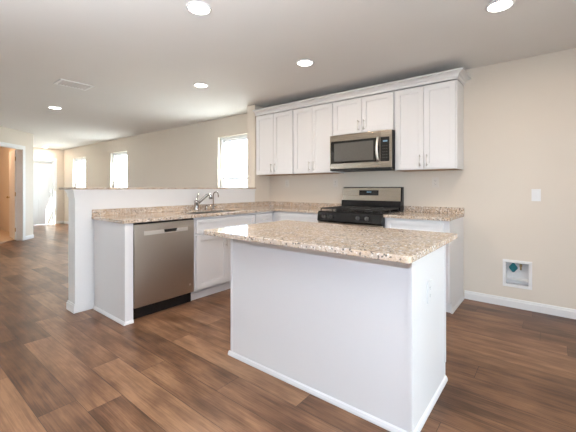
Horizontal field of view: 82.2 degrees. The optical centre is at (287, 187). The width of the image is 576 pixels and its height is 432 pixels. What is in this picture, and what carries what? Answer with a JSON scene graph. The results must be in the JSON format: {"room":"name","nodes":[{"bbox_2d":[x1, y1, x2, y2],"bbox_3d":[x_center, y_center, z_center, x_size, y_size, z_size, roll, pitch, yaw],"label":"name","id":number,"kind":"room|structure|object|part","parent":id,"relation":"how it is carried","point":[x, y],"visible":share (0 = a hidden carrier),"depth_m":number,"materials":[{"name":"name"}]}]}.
{"room":"kitchen","nodes":[
{"label":"kitchen","id":0,"kind":"room"},
{"bbox_2d":[0,147,15,231],"bbox_3d":[-7.334,-0.039,8.798,3.140,2.473,0.120,0,0,39],"label":"wall","id":1,"kind":"structure","parent":0,"point":[4,152],"depth_m":9.11,"materials":[{"name":"beige paint"}]},
{"bbox_2d":[0,126,32,235],"bbox_3d":[-6.003,-0.039,6.810,0.120,2.473,2.100,0,0,-6],"label":"wall","id":2,"kind":"structure","parent":0,"point":[7,135],"depth_m":7.66,"materials":[{"name":"beige paint"}]},
{"bbox_2d":[6,150,15,239],"bbox_3d":[-6.405,0.159,7.727,0.785,2.033,0.162,0,0,39],"label":"door","id":3,"kind":"structure","parent":2,"relation":"in","point":[12,155],"depth_m":7.66,"materials":[{"name":"white paint"}]},
{"bbox_2d":[0,142,24,240],"bbox_3d":[-6.025,0.124,7.079,0.139,2.147,0.954,0,0,-6],"label":"trim","id":4,"kind":"structure","parent":2,"relation":"attached to","point":[20,150],"depth_m":7.47,"materials":[{"name":"white paint"}]},
{"bbox_2d":[25,234,33,239],"bbox_3d":[-6.036,1.153,7.712,0.015,0.088,0.301,0,0,-6],"label":"baseboard","id":5,"kind":"structure","parent":2,"relation":"attached to","point":[32,235],"depth_m":7.70,"materials":[{"name":"white paint"}]},
{"bbox_2d":[33,147,63,220],"bbox_3d":[-9.630,-0.039,8.557,0.150,2.473,6.600,0,0,39],"label":"wall","id":6,"kind":"structure","parent":0,"point":[58,154],"depth_m":10.96,"materials":[{"name":"beige paint"}]},
{"bbox_2d":[33,160,52,224],"bbox_3d":[-8.020,0.158,10.544,0.120,2.062,0.875,0,0,39],"label":"door","id":7,"kind":"structure","parent":6,"relation":"in","point":[42,170],"depth_m":10.68,"materials":[{"name":"white paint"}]},
{"bbox_2d":[33,157,56,223],"bbox_3d":[-8.025,0.117,10.548,0.158,2.160,1.055,0,0,39],"label":"trim","id":8,"kind":"structure","parent":6,"relation":"attached to","point":[54,160],"depth_m":10.88,"materials":[{"name":"white paint"}]},
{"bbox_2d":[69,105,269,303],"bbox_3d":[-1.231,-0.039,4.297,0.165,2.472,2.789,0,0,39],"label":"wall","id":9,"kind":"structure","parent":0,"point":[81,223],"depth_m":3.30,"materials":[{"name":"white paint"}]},
{"bbox_2d":[66,300,93,313],"bbox_3d":[-1.242,1.155,4.285,0.193,0.084,2.784,0,0,39],"label":"baseboard","id":10,"kind":"structure","parent":9,"relation":"attached to","point":[74,308],"depth_m":3.20,"materials":[{"name":"white paint"}]},
{"bbox_2d":[59,187,255,189],"bbox_3d":[-1.396,0.008,4.185,0.347,0.021,2.488,0,0,39],"label":"bar","id":11,"kind":"object","parent":9,"relation":"on","point":[60,188],"visible":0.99,"depth_m":3.50,"materials":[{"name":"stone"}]},
{"bbox_2d":[65,189,255,197],"bbox_3d":[-1.240,0.059,4.287,0.217,0.080,2.815,0,0,39],"label":"trim","id":12,"kind":"structure","parent":9,"relation":"attached to","point":[120,192],"depth_m":3.72,"materials":[{"name":"white paint"}]},
{"bbox_2d":[0,0,575,149],"bbox_3d":[-4.485,-1.336,4.455,15.550,0.120,6.900,0,0,39],"label":"ceiling","id":13,"kind":"structure","parent":0,"point":[143,60],"depth_m":3.12,"materials":[{"name":"paint"}]},
{"bbox_2d":[48,106,61,108],"bbox_3d":[-3.706,-1.270,5.253,0.180,0.010,0.180,0,0,39],"label":"recessed light","id":14,"kind":"object","parent":13,"relation":"in","point":[52,107],"visible":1,"depth_m":5.22,"materials":[{"name":"grey plastic"}]},
{"bbox_2d":[53,79,93,90],"bbox_3d":[-2.646,-1.269,4.083,0.270,0.012,0.366,0,0,39],"label":"ceiling vent","id":15,"kind":"object","parent":13,"relation":"in","point":[62,82],"visible":1,"depth_m":4.07,"materials":[{"name":"white metal"}]},
{"bbox_2d":[186,1,211,14],"bbox_3d":[-0.632,-1.270,2.344,0.180,0.010,0.180,0,0,39],"label":"recessed light","id":16,"kind":"object","parent":13,"relation":"in","point":[195,7],"visible":1,"depth_m":2.34,"materials":[{"name":"white paint"}]},
{"bbox_2d":[193,83,207,87],"bbox_3d":[-1.081,-1.270,4.102,0.180,0.010,0.180,0,0,39],"label":"recessed light","id":17,"kind":"object","parent":13,"relation":"in","point":[201,85],"visible":1,"depth_m":4.10,"materials":[{"name":"grey plastic"}]},
{"bbox_2d":[296,59,313,65],"bbox_3d":[0.173,-1.270,3.364,0.180,0.010,0.180,0,0,39],"label":"recessed light","id":18,"kind":"object","parent":13,"relation":"in","point":[303,62],"visible":1,"depth_m":3.35,"materials":[{"name":"grey plastic"}]},
{"bbox_2d":[485,0,515,12],"bbox_3d":[1.480,-1.270,2.306,0.180,0.010,0.180,0,0,39],"label":"recessed light","id":19,"kind":"object","parent":13,"relation":"in","point":[497,5],"visible":1,"depth_m":2.30,"materials":[{"name":"grey plastic"}]},
{"bbox_2d":[0,223,575,431],"bbox_3d":[-4.485,1.250,4.455,15.550,0.134,6.900,0,0,39],"label":"floor","id":20,"kind":"structure","parent":0,"point":[508,369],"depth_m":2.15,"materials":[{"name":"brown wood"}]},
{"bbox_2d":[93,220,133,325],"bbox_3d":[-1.647,0.755,3.094,0.654,0.882,0.089,0,0,39],"label":"peninsula end panel","id":21,"kind":"object","parent":20,"relation":"on","point":[113,242],"visible":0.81,"depth_m":3.00,"materials":[{"name":"white paint"}]},
{"bbox_3d":[-1.647,1.183,3.093,0.654,0.027,0.088,0,0,39],"label":"shoe moulding","id":22,"kind":"part","parent":21,"relation":"part of","materials":[{"name":"white paint"}]},
{"bbox_2d":[133,218,193,318],"bbox_3d":[-1.415,0.755,3.381,0.651,0.880,0.635,0,0,39],"label":"dishwasher","id":23,"kind":"object","parent":20,"relation":"on","point":[163,251],"visible":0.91,"depth_m":3.16,"materials":[{"name":"silver metal"}]},
{"bbox_3d":[-1.164,0.416,3.182,0.010,0.038,0.461,0,0,39],"label":"handle","id":24,"kind":"part","parent":23,"relation":"part of","materials":[{"name":"silver metal"}]},
{"bbox_2d":[191,213,254,300],"bbox_3d":[-0.931,0.755,3.982,0.690,0.882,0.899,0,0,39],"label":"base cabinet","id":25,"kind":"object","parent":20,"relation":"on","point":[212,254],"visible":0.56,"depth_m":3.64,"materials":[{"name":"white paint"}]},
{"bbox_3d":[-0.831,0.788,3.627,0.020,0.562,0.426,0,0,39],"label":"door","id":26,"kind":"part","parent":25,"relation":"part of","materials":[{"name":"white paint"}]},
{"bbox_3d":[-0.560,0.788,3.967,0.020,0.562,0.436,0,0,39],"label":"door","id":27,"kind":"part","parent":25,"relation":"part of","materials":[{"name":"white paint"}]},
{"bbox_2d":[254,211,272,223],"bbox_3d":[-0.541,0.755,4.471,0.690,0.882,0.349,0,0,39],"label":"base cabinet","id":28,"kind":"object","parent":20,"relation":"on","point":[261,217],"visible":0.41,"depth_m":4.27,"materials":[{"name":"white paint"}]},
{"bbox_2d":[273,211,317,222],"bbox_3d":[0.029,0.755,4.644,1.364,0.882,0.674,0,0,39],"label":"base cabinet","id":29,"kind":"object","parent":20,"relation":"on","point":[277,215],"visible":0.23,"depth_m":4.22,"materials":[{"name":"white paint"}]},
{"bbox_2d":[92,201,341,223],"bbox_3d":[-0.586,0.265,3.876,1.369,0.096,2.644,0,0,39],"label":"countertop","id":30,"kind":"structure","parent":29,"relation":"on","point":[159,213],"depth_m":3.92,"materials":[{"name":"stone"}]},
{"bbox_2d":[194,192,212,210],"bbox_3d":[-1.067,0.170,4.159,0.229,0.226,0.087,0,0,-17],"label":"kitchen faucet","id":31,"kind":"object","parent":30,"relation":"on","point":[196,202],"visible":0.99,"depth_m":4.12,"materials":[{"name":"silver metal"}]},
{"bbox_3d":[-1.071,0.146,4.141,0.160,0.149,0.038,0,0,-12],"label":"spout","id":32,"kind":"part","parent":31,"relation":"part of","materials":[{"name":"silver metal"}]},
{"bbox_2d":[189,211,229,213],"bbox_3d":[-0.929,0.415,3.967,0.402,0.225,0.722,0,0,39],"label":"sink","id":33,"kind":"object","parent":30,"relation":"in","point":[209,211],"visible":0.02,"depth_m":4.18,"materials":[{"name":"metal"}]},
{"bbox_2d":[212,191,218,208],"bbox_3d":[-0.953,0.165,4.345,0.104,0.236,0.060,0,0,7],"label":"tap","id":34,"kind":"object","parent":30,"relation":"on","point":[213,206],"visible":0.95,"depth_m":4.33,"materials":[{"name":"silver metal"}]},
{"bbox_2d":[228,239,447,431],"bbox_3d":[0.291,0.755,2.222,1.311,0.882,0.678,0,0,39],"label":"kitchen island","id":35,"kind":"object","parent":20,"relation":"on","point":[361,336],"visible":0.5,"depth_m":1.84,"materials":[{"name":"white paint"}]},
{"bbox_2d":[204,220,456,263],"bbox_3d":[0.240,0.298,2.125,1.374,0.030,0.889,0,0,39],"label":"island countertop","id":36,"kind":"structure","parent":35,"relation":"on","point":[387,244],"depth_m":1.86,"materials":[{"name":"stone"}]},
{"bbox_3d":[0.279,1.182,2.208,1.311,0.029,0.642,0,0,39],"label":"shoe moulding","id":37,"kind":"part","parent":35,"relation":"part of","materials":[{"name":"white paint"}]},
{"bbox_3d":[0.786,0.755,1.819,0.005,0.882,0.622,0,0,39],"label":"panel","id":38,"kind":"part","parent":35,"relation":"part of","materials":[{"name":"white paint"}]},
{"bbox_2d":[427,279,431,303],"bbox_3d":[0.761,0.557,1.776,0.008,0.116,0.072,0,0,39],"label":"island outlet","id":39,"kind":"object","parent":35,"relation":"attached to","point":[429,283],"visible":1,"depth_m":1.77,"materials":[{"name":"white paint"}]},
{"bbox_2d":[317,187,403,227],"bbox_3d":[0.858,0.594,3.941,0.799,1.205,0.715,0,0,39],"label":"gas range","id":40,"kind":"object","parent":20,"relation":"on","point":[361,206],"visible":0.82,"depth_m":3.95,"materials":[{"name":"black metal"}]},
{"bbox_3d":[0.684,0.693,3.723,0.796,0.578,0.039,0,0,39],"label":"oven door","id":41,"kind":"part","parent":40,"relation":"part of","materials":[{"name":"silver metal"}]},
{"bbox_3d":[0.679,0.341,3.716,0.799,0.112,0.058,0,0,39],"label":"control panel","id":42,"kind":"part","parent":40,"relation":"part of","materials":[{"name":"black metal"}]},
{"bbox_2d":[320,209,400,214],"bbox_3d":[0.850,0.280,3.931,0.797,0.010,0.560,0,0,39],"label":"cooktop","id":43,"kind":"object","parent":40,"relation":"in","point":[332,211],"depth_m":3.76,"materials":[{"name":"black metal"}]},
{"bbox_3d":[1.051,0.227,4.183,0.792,0.130,0.093,0,0,39],"label":"vent trim","id":44,"kind":"part","parent":40,"relation":"part of","materials":[{"name":"black metal"}]},
{"bbox_2d":[385,217,464,313],"bbox_3d":[1.452,0.755,3.514,0.649,0.882,0.666,0,0,39],"label":"base cabinet","id":45,"kind":"object","parent":20,"relation":"on","point":[454,296],"visible":0.19,"depth_m":3.27,"materials":[{"name":"white paint"}]},
{"bbox_3d":[1.257,0.399,3.302,0.549,0.127,0.020,0,0,39],"label":"drawer","id":46,"kind":"part","parent":45,"relation":"part of","materials":[{"name":"white paint"}]},
{"bbox_2d":[383,206,463,220],"bbox_3d":[1.456,0.265,3.525,0.645,0.096,0.647,0,0,39],"label":"countertop","id":47,"kind":"structure","parent":45,"relation":"on","point":[410,212],"depth_m":3.58,"materials":[{"name":"stone"}]},
{"bbox_3d":[1.702,0.755,3.338,0.012,0.882,0.630,0,0,39],"label":"panel","id":48,"kind":"part","parent":45,"relation":"part of","materials":[{"name":"white paint"}]},
{"bbox_3d":[1.725,1.183,3.346,0.014,0.027,0.552,0,0,39],"label":"shoe moulding","id":49,"kind":"part","parent":45,"relation":"part of","materials":[{"name":"white paint"}]},
{"bbox_2d":[64,48,575,308],"bbox_3d":[-1.931,-0.039,6.736,14.400,2.473,0.150,0,0,39],"label":"wall","id":50,"kind":"structure","parent":0,"point":[520,114],"depth_m":3.42,"materials":[{"name":"beige paint"}]},
{"bbox_2d":[75,157,84,186],"bbox_3d":[-6.482,-0.157,10.332,1.060,1.548,0.160,0,0,39],"label":"window","id":51,"kind":"structure","parent":50,"relation":"in","point":[77,159],"depth_m":10.63,"materials":[{"name":"white plastic"}]},
{"bbox_3d":[-6.447,-0.518,10.376,0.906,0.737,0.026,0,0,39],"label":"sash","id":52,"kind":"part","parent":51,"relation":"part of","materials":[{"name":"white glass"}]},
{"bbox_2d":[113,151,126,186],"bbox_3d":[-4.399,-0.157,8.671,0.990,1.548,0.160,0,0,39],"label":"window","id":53,"kind":"structure","parent":50,"relation":"in","point":[115,155],"depth_m":8.95,"materials":[{"name":"white plastic"}]},
{"bbox_3d":[-4.363,-0.518,8.715,0.836,0.737,0.026,0,0,39],"label":"sash","id":54,"kind":"part","parent":53,"relation":"part of","materials":[{"name":"white glass"}]},
{"bbox_2d":[221,134,246,187],"bbox_3d":[-0.906,-0.157,5.887,0.990,1.548,0.160,0,0,39],"label":"window","id":55,"kind":"structure","parent":50,"relation":"in","point":[224,140],"depth_m":6.17,"materials":[{"name":"white plastic"}]},
{"bbox_3d":[-0.888,0.183,5.910,0.836,0.737,0.026,0,0,39],"label":"sash","id":56,"kind":"part","parent":55,"relation":"part of","materials":[{"name":"white glass"}]},
{"bbox_2d":[256,110,302,175],"bbox_3d":[-0.122,-0.644,4.963,0.727,0.906,0.364,0,0,39],"label":"upper cabinet","id":57,"kind":"object","parent":50,"relation":"attached to","point":[275,131],"visible":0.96,"depth_m":4.82,"materials":[{"name":"white paint"}]},
{"bbox_3d":[-0.345,-0.643,4.967,0.350,0.884,0.020,0,0,39],"label":"door","id":58,"kind":"part","parent":57,"relation":"part of","materials":[{"name":"white paint"}]},
{"bbox_3d":[-0.101,-0.193,4.989,0.704,0.004,0.293,0,0,39],"label":"underside panel","id":59,"kind":"part","parent":57,"relation":"part of","materials":[{"name":"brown wood"}]},
{"bbox_3d":[-0.068,-0.643,4.746,0.350,0.884,0.020,0,0,39],"label":"door","id":60,"kind":"part","parent":57,"relation":"part of","materials":[{"name":"white paint"}]},
{"bbox_2d":[294,102,344,174],"bbox_3d":[0.413,-0.644,4.537,0.638,0.906,0.364,0,0,39],"label":"upper cabinet","id":61,"kind":"object","parent":50,"relation":"attached to","point":[313,125],"visible":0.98,"depth_m":4.41,"materials":[{"name":"white paint"}]},
{"bbox_3d":[0.207,-0.643,4.527,0.306,0.884,0.020,0,0,39],"label":"door","id":62,"kind":"part","parent":61,"relation":"part of","materials":[{"name":"white paint"}]},
{"bbox_3d":[0.449,-0.643,4.334,0.306,0.884,0.020,0,0,39],"label":"door","id":63,"kind":"part","parent":61,"relation":"part of","materials":[{"name":"white paint"}]},
{"bbox_3d":[0.433,-0.193,4.562,0.616,0.004,0.293,0,0,39],"label":"underside panel","id":64,"kind":"part","parent":61,"relation":"part of","materials":[{"name":"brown wood"}]},
{"bbox_2d":[333,179,337,186],"bbox_3d":[0.658,-0.065,4.570,0.072,0.116,0.008,0,0,39],"label":"wall outlet","id":65,"kind":"object","parent":50,"relation":"attached to","point":[335,181],"visible":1,"depth_m":4.57,"materials":[{"name":"beige plastic"}]},
{"bbox_2d":[334,91,394,135],"bbox_3d":[0.976,-0.876,4.088,0.799,0.442,0.364,0,0,39],"label":"upper cabinet","id":66,"kind":"object","parent":50,"relation":"attached to","point":[376,112],"visible":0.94,"depth_m":3.94,"materials":[{"name":"white paint"}]},
{"bbox_3d":[0.739,-0.875,4.103,0.386,0.420,0.020,0,0,39],"label":"door","id":67,"kind":"part","parent":66,"relation":"part of","materials":[{"name":"white paint"}]},
{"bbox_2d":[330,129,394,171],"bbox_3d":[0.947,-0.430,4.052,0.795,0.439,0.454,0,0,39],"label":"microwave","id":68,"kind":"object","parent":66,"relation":"attached to","point":[375,150],"visible":0.96,"depth_m":3.88,"materials":[{"name":"silver metal"}]},
{"bbox_3d":[0.793,-0.440,3.967,0.659,0.415,0.028,0,0,39],"label":"door","id":69,"kind":"part","parent":68,"relation":"part of","materials":[{"name":"silver metal"}]},
{"bbox_3d":[1.013,-0.441,3.749,0.028,0.280,0.061,0,0,39],"label":"handle","id":70,"kind":"part","parent":68,"relation":"part of","materials":[{"name":"silver metal"}]},
{"bbox_3d":[1.105,-0.440,3.719,0.131,0.415,0.028,0,0,39],"label":"control panel","id":71,"kind":"part","parent":68,"relation":"part of","materials":[{"name":"silver metal"}]},
{"bbox_3d":[1.043,-0.875,3.860,0.386,0.420,0.020,0,0,39],"label":"door","id":72,"kind":"part","parent":66,"relation":"part of","materials":[{"name":"white paint"}]},
{"bbox_2d":[395,79,463,171],"bbox_3d":[1.540,-0.644,3.639,0.641,0.906,0.364,0,0,39],"label":"upper cabinet","id":73,"kind":"object","parent":50,"relation":"attached to","point":[429,119],"visible":1,"depth_m":3.50,"materials":[{"name":"white paint"}]},
{"bbox_2d":[252,67,470,115],"bbox_3d":[0.709,-1.137,4.279,2.880,0.080,0.398,0,0,39],"label":"crown molding","id":74,"kind":"structure","parent":73,"relation":"attached to","point":[460,74],"depth_m":3.85,"materials":[{"name":"white paint"}]},
{"bbox_3d":[1.333,-0.643,3.629,0.307,0.884,0.020,0,0,39],"label":"door","id":75,"kind":"part","parent":73,"relation":"part of","materials":[{"name":"white paint"}]},
{"bbox_3d":[1.560,-0.193,3.664,0.618,0.004,0.293,0,0,39],"label":"underside panel","id":76,"kind":"part","parent":73,"relation":"part of","materials":[{"name":"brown wood"}]},
{"bbox_3d":[1.576,-0.643,3.435,0.307,0.884,0.020,0,0,39],"label":"door","id":77,"kind":"part","parent":73,"relation":"part of","materials":[{"name":"white paint"}]},
{"bbox_2d":[432,177,438,187],"bbox_3d":[1.677,-0.060,3.758,0.072,0.116,0.008,0,0,39],"label":"wall outlet","id":78,"kind":"object","parent":50,"relation":"attached to","point":[435,180],"visible":1,"depth_m":3.75,"materials":[{"name":"beige plastic"}]},
{"bbox_2d":[503,259,531,289],"bbox_3d":[2.300,0.859,3.312,0.241,0.271,0.087,0,0,39],"label":"water supply box","id":79,"kind":"object","parent":50,"relation":"attached to","point":[517,274],"visible":1,"depth_m":3.31,"materials":[{"name":"white plastic"}]},
{"bbox_3d":[2.276,0.799,3.332,0.072,0.090,0.079,0,0,39],"label":"valve handle","id":80,"kind":"part","parent":79,"relation":"part of","materials":[{"name":"teal plastic"}]},
{"bbox_2d":[506,262,528,286],"bbox_3d":[2.303,0.859,3.315,0.193,0.223,0.079,0,0,39],"label":"tray","id":81,"kind":"object","parent":79,"relation":"on","point":[517,273],"depth_m":3.31,"materials":[{"name":"white plastic"}]},
{"bbox_2d":[464,290,575,318],"bbox_3d":[2.711,1.153,2.929,2.054,0.088,0.015,0,0,39],"label":"baseboard","id":82,"kind":"structure","parent":50,"relation":"attached to","point":[570,313],"depth_m":3.25,"materials":[{"name":"white paint"}]},
{"bbox_2d":[531,189,540,200],"bbox_3d":[2.393,0.072,3.186,0.072,0.116,0.010,0,0,39],"label":"wall switch","id":83,"kind":"object","parent":50,"relation":"attached to","point":[535,193],"visible":1,"depth_m":3.18,"materials":[{"name":"white plastic"}]}
]}

